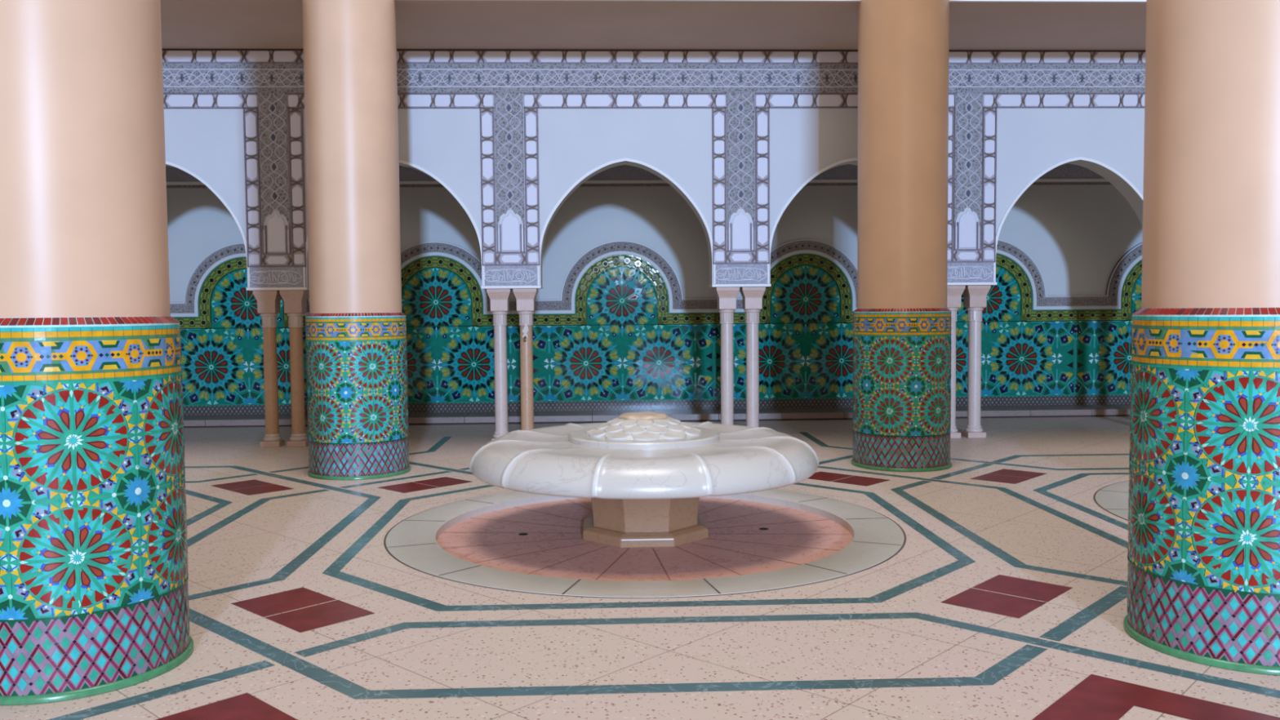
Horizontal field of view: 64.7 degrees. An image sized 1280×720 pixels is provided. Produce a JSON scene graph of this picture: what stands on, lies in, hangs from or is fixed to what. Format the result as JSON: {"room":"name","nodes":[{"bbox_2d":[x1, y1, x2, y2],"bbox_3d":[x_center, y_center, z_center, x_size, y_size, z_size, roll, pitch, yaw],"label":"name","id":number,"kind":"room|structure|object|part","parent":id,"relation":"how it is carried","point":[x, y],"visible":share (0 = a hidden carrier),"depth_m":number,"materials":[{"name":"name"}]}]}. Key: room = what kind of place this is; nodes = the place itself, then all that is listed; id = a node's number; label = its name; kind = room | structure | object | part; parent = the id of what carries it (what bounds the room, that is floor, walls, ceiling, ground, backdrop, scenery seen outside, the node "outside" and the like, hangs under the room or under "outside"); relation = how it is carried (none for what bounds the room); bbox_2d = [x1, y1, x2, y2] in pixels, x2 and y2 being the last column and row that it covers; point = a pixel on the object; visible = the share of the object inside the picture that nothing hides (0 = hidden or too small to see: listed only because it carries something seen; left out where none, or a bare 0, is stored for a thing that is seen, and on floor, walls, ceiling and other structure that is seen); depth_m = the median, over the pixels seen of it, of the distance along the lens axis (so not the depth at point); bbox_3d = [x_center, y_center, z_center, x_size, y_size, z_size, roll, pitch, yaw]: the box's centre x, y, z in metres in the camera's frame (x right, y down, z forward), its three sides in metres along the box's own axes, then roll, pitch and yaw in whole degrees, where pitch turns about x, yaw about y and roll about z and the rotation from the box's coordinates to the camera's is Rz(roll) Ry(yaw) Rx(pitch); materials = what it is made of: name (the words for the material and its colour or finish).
{"room":"mosque","nodes":[
{"label":"mosque","id":0,"kind":"room"},
{"bbox_2d":[0,415,1279,719],"bbox_3d":[0.069,1.197,6.011,21.000,0.001,16.650,-1,3,-2],"label":"floor","id":1,"kind":"structure","parent":0,"point":[1004,597],"depth_m":4.85,"materials":[{"name":"stone"}]},
{"bbox_2d":[0,0,193,704],"bbox_3d":[-2.452,-2.143,4.163,0.949,6.900,0.949,-1,3,-2],"label":"tiled column","id":2,"kind":"structure","parent":1,"relation":"on","point":[94,590],"depth_m":3.94,"materials":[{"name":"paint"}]},
{"bbox_2d":[252,290,284,447],"bbox_3d":[-4.121,0.097,11.264,0.264,1.737,0.264,-1,3,-2],"label":"colonnette","id":3,"kind":"object","parent":1,"relation":"on","point":[268,305],"visible":0.98,"depth_m":11.20,"materials":[{"name":"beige stone"}]},
{"bbox_3d":[-4.114,0.862,11.303,0.198,0.078,0.198,-1,3,-2],"label":"moulding","id":4,"kind":"part","parent":3,"relation":"part of","materials":[{"name":"stone"}]},
{"bbox_2d":[279,289,309,447],"bbox_3d":[-3.830,0.094,11.275,0.264,1.737,0.264,-1,3,-2],"label":"colonnette","id":5,"kind":"object","parent":1,"relation":"on","point":[295,301],"visible":0.97,"depth_m":11.21,"materials":[{"name":"stone"}]},
{"bbox_3d":[-3.824,0.859,11.313,0.198,0.078,0.198,-1,3,-2],"label":"moulding","id":6,"kind":"part","parent":5,"relation":"part of","materials":[{"name":"stone"}]},
{"bbox_2d":[302,0,410,479],"bbox_3d":[-2.636,-1.124,9.329,0.949,4.346,0.949,-1,3,-2],"label":"tiled column","id":7,"kind":"structure","parent":1,"relation":"on","point":[356,323],"depth_m":8.98,"materials":[{"name":"paint"}]},
{"bbox_2d":[486,288,512,440],"bbox_3d":[-1.567,0.071,11.360,0.264,1.737,0.264,-1,3,-2],"label":"colonnette","id":8,"kind":"object","parent":1,"relation":"on","point":[499,298],"visible":0.91,"depth_m":11.30,"materials":[{"name":"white stone"}]},
{"bbox_3d":[-1.561,0.837,11.398,0.198,0.078,0.198,-1,3,-2],"label":"moulding","id":9,"kind":"part","parent":8,"relation":"part of","materials":[{"name":"stone"}]},
{"bbox_2d":[512,288,537,430],"bbox_3d":[-1.276,0.068,11.371,0.264,1.737,0.264,-1,3,-2],"label":"colonnette","id":10,"kind":"object","parent":1,"relation":"on","point":[525,297],"visible":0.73,"depth_m":11.30,"materials":[{"name":"stone"}]},
{"bbox_2d":[383,411,906,598],"bbox_3d":[0.029,0.787,6.965,3.498,0.845,3.498,-3,4,-38],"label":"fountain","id":11,"kind":"object","parent":1,"relation":"on","point":[644,504],"visible":1,"depth_m":6.45,"materials":[{"name":"stone"}]},
{"bbox_2d":[469,411,818,499],"bbox_3d":[0.027,0.560,6.961,2.358,0.392,2.367,-1,3,-2],"label":"bowl","id":12,"kind":"object","parent":11,"relation":"on","point":[644,455],"depth_m":6.20,"materials":[{"name":"beige stone"}]},
{"bbox_2d":[383,488,906,598],"bbox_3d":[0.033,1.176,6.985,3.499,0.065,3.499,-1,3,-2],"label":"basin","id":13,"kind":"object","parent":11,"relation":"in","point":[772,539],"depth_m":6.55,"materials":[{"name":"stone"}]},
{"bbox_2d":[713,287,739,424],"bbox_3d":[0.987,0.045,11.455,0.264,1.737,0.264,-1,3,-2],"label":"colonnette","id":14,"kind":"object","parent":1,"relation":"on","point":[726,296],"visible":0.74,"depth_m":11.39,"materials":[{"name":"stone"}]},
{"bbox_2d":[739,286,765,427],"bbox_3d":[1.277,0.043,11.466,0.264,1.737,0.264,-1,3,-2],"label":"colonnette","id":15,"kind":"object","parent":1,"relation":"on","point":[752,296],"visible":0.77,"depth_m":11.40,"materials":[{"name":"stone"}]},
{"bbox_2d":[851,0,951,471],"bbox_3d":[2.471,-1.175,9.520,0.949,4.346,0.949,-1,3,-2],"label":"tiled column","id":16,"kind":"structure","parent":1,"relation":"on","point":[901,419],"depth_m":9.17,"materials":[{"name":"paint"}]},
{"bbox_2d":[946,284,965,438],"bbox_3d":[3.540,0.020,11.551,0.264,1.737,0.264,-1,3,-2],"label":"colonnette","id":17,"kind":"object","parent":1,"relation":"on","point":[954,293],"visible":0.47,"depth_m":11.48,"materials":[{"name":"stone"}]},
{"bbox_3d":[3.546,0.785,11.590,0.198,0.078,0.198,-1,3,-2],"label":"moulding","id":18,"kind":"part","parent":17,"relation":"part of","materials":[{"name":"stone"}]},
{"bbox_2d":[961,284,991,438],"bbox_3d":[3.831,0.017,11.562,0.264,1.737,0.264,-1,3,-2],"label":"colonnette","id":19,"kind":"object","parent":1,"relation":"on","point":[975,295],"visible":0.98,"depth_m":11.50,"materials":[{"name":"stone"}]},
{"bbox_3d":[3.837,0.782,11.601,0.198,0.078,0.198,-1,3,-2],"label":"moulding","id":20,"kind":"part","parent":19,"relation":"part of","materials":[{"name":"stone"}]},
{"bbox_2d":[1093,480,1128,520],"bbox_3d":[5.137,0.736,7.157,3.498,0.845,3.498,-2,3,-21],"label":"fountain","id":21,"kind":"object","parent":1,"relation":"on","point":[1113,498],"visible":0.02,"depth_m":7.80,"materials":[{"name":"stone"}]},
{"bbox_2d":[1123,0,1279,675],"bbox_3d":[2.655,-2.194,4.355,0.949,6.900,0.949,-1,3,-2],"label":"tiled column","id":22,"kind":"structure","parent":1,"relation":"on","point":[1203,550],"depth_m":4.17,"materials":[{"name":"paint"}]},
{"bbox_2d":[161,48,1145,290],"bbox_3d":[-0.153,-2.114,11.301,17.949,2.606,0.348,-1,3,-2],"label":"wall","id":23,"kind":"structure","parent":0,"point":[511,135],"depth_m":11.15,"materials":[{"name":"white paint"}]},
{"bbox_3d":[-5.260,-1.470,11.003,1.968,1.422,0.016,-1,3,-2],"label":"arch moulding","id":24,"kind":"part","parent":23,"relation":"part of","materials":[{"name":"white paint"}]},
{"bbox_3d":[-3.988,-2.153,11.009,0.312,1.498,0.030,-1,3,-2],"label":"carved panel","id":25,"kind":"part","parent":23,"relation":"part of","materials":[{"name":"paint"}]},
{"bbox_3d":[-2.706,-1.496,11.099,1.968,1.422,0.016,-1,3,-2],"label":"arch moulding","id":26,"kind":"part","parent":23,"relation":"part of","materials":[{"name":"white paint"}]},
{"bbox_3d":[-1.434,-2.178,11.104,0.312,1.498,0.030,-1,3,-2],"label":"carved panel","id":27,"kind":"part","parent":23,"relation":"part of","materials":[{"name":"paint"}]},
{"bbox_3d":[-0.152,-1.521,11.194,1.968,1.422,0.016,-1,3,-2],"label":"arch moulding","id":28,"kind":"part","parent":23,"relation":"part of","materials":[{"name":"white paint"}]},
{"bbox_3d":[-0.167,-3.401,11.091,17.889,0.014,0.036,-1,3,-2],"label":"dark rail","id":29,"kind":"part","parent":23,"relation":"part of","materials":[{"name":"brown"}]},
{"bbox_3d":[1.119,-2.204,11.200,0.312,1.498,0.030,-1,3,-2],"label":"carved panel","id":30,"kind":"part","parent":23,"relation":"part of","materials":[{"name":"paint"}]},
{"bbox_3d":[2.401,-1.547,11.290,1.968,1.422,0.016,-1,3,-2],"label":"arch moulding","id":31,"kind":"part","parent":23,"relation":"part of","materials":[{"name":"white paint"}]},
{"bbox_3d":[3.673,-2.229,11.296,0.312,1.498,0.030,-1,3,-2],"label":"carved panel","id":32,"kind":"part","parent":23,"relation":"part of","materials":[{"name":"paint"}]},
{"bbox_3d":[4.955,-1.572,11.386,1.968,1.422,0.016,-1,3,-2],"label":"arch moulding","id":33,"kind":"part","parent":23,"relation":"part of","materials":[{"name":"white paint"}]},
{"bbox_2d":[160,0,1146,49],"bbox_3d":[-0.192,-3.701,11.675,21.000,0.524,4.767,-1,3,-2],"label":"ceiling","id":34,"kind":"structure","parent":0,"point":[184,24],"depth_m":10.15,"materials":[{"name":"paint"}]},
{"bbox_2d":[440,0,1146,2],"bbox_3d":[-0.101,-3.583,9.277,21.000,0.549,0.038,-1,3,-2],"label":"trim","id":35,"kind":"structure","parent":34,"relation":"attached to","point":[950,1],"depth_m":9.37,"materials":[{"name":"white paint"}]},
{"bbox_2d":[165,163,1142,415],"bbox_3d":[-0.258,-1.381,14.039,21.000,4.346,0.276,-1,3,-2],"label":"wall","id":36,"kind":"structure","parent":0,"point":[626,316],"depth_m":13.99,"materials":[{"name":"tile"}]},
{"bbox_3d":[-5.353,-0.310,13.791,2.556,1.863,0.019,-1,3,-2],"label":"rosette tile panel","id":37,"kind":"part","parent":36,"relation":"part of","materials":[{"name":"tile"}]},
{"bbox_3d":[-5.345,0.688,13.852,2.558,0.135,0.003,-1,3,-2],"label":"lozenge skirting","id":38,"kind":"part","parent":36,"relation":"part of","materials":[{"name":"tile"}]},
{"bbox_3d":[-2.799,-0.335,13.887,2.556,1.863,0.019,-1,3,-2],"label":"rosette tile panel","id":39,"kind":"part","parent":36,"relation":"part of","materials":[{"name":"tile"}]},
{"bbox_3d":[-2.791,0.662,13.947,2.558,0.135,0.003,-1,3,-2],"label":"lozenge skirting","id":40,"kind":"part","parent":36,"relation":"part of","materials":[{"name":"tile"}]},
{"bbox_3d":[-0.245,-0.361,13.982,2.556,1.863,0.019,-1,3,-2],"label":"rosette tile panel","id":41,"kind":"part","parent":36,"relation":"part of","materials":[{"name":"tile"}]},
{"bbox_3d":[-0.238,0.637,14.043,2.558,0.135,0.003,-1,3,-2],"label":"lozenge skirting","id":42,"kind":"part","parent":36,"relation":"part of","materials":[{"name":"tile"}]},
{"bbox_3d":[-0.264,-2.610,13.875,21.000,0.442,0.030,-1,3,-2],"label":"carved cornice","id":43,"kind":"part","parent":36,"relation":"part of","materials":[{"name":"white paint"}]},
{"bbox_2d":[182,404,1129,427],"bbox_3d":[-0.224,0.761,13.710,21.000,0.099,0.699,-1,3,-2],"label":"trim","id":44,"kind":"structure","parent":36,"relation":"attached to","point":[1085,410],"depth_m":13.51,"materials":[{"name":"tile"}]},
{"bbox_3d":[2.308,-0.386,14.078,2.556,1.863,0.019,-1,3,-2],"label":"rosette tile panel","id":45,"kind":"part","parent":36,"relation":"part of","materials":[{"name":"tile"}]},
{"bbox_3d":[2.316,0.611,14.139,2.558,0.135,0.003,-1,3,-2],"label":"lozenge skirting","id":46,"kind":"part","parent":36,"relation":"part of","materials":[{"name":"tile"}]},
{"bbox_3d":[4.870,0.586,14.235,2.558,0.135,0.003,-1,3,-2],"label":"lozenge skirting","id":47,"kind":"part","parent":36,"relation":"part of","materials":[{"name":"tile"}]},
{"bbox_3d":[4.862,-0.412,14.174,2.556,1.863,0.019,-1,3,-2],"label":"rosette tile panel","id":48,"kind":"part","parent":36,"relation":"part of","materials":[{"name":"tile"}]},
{"bbox_3d":[7.423,0.560,14.331,2.558,0.135,0.003,-1,3,-2],"label":"lozenge skirting","id":49,"kind":"part","parent":36,"relation":"part of","materials":[{"name":"tile"}]},
{"bbox_3d":[7.416,-0.438,14.270,2.556,1.863,0.019,-1,3,-2],"label":"rosette tile panel","id":50,"kind":"part","parent":36,"relation":"part of","materials":[{"name":"tile"}]}
]}

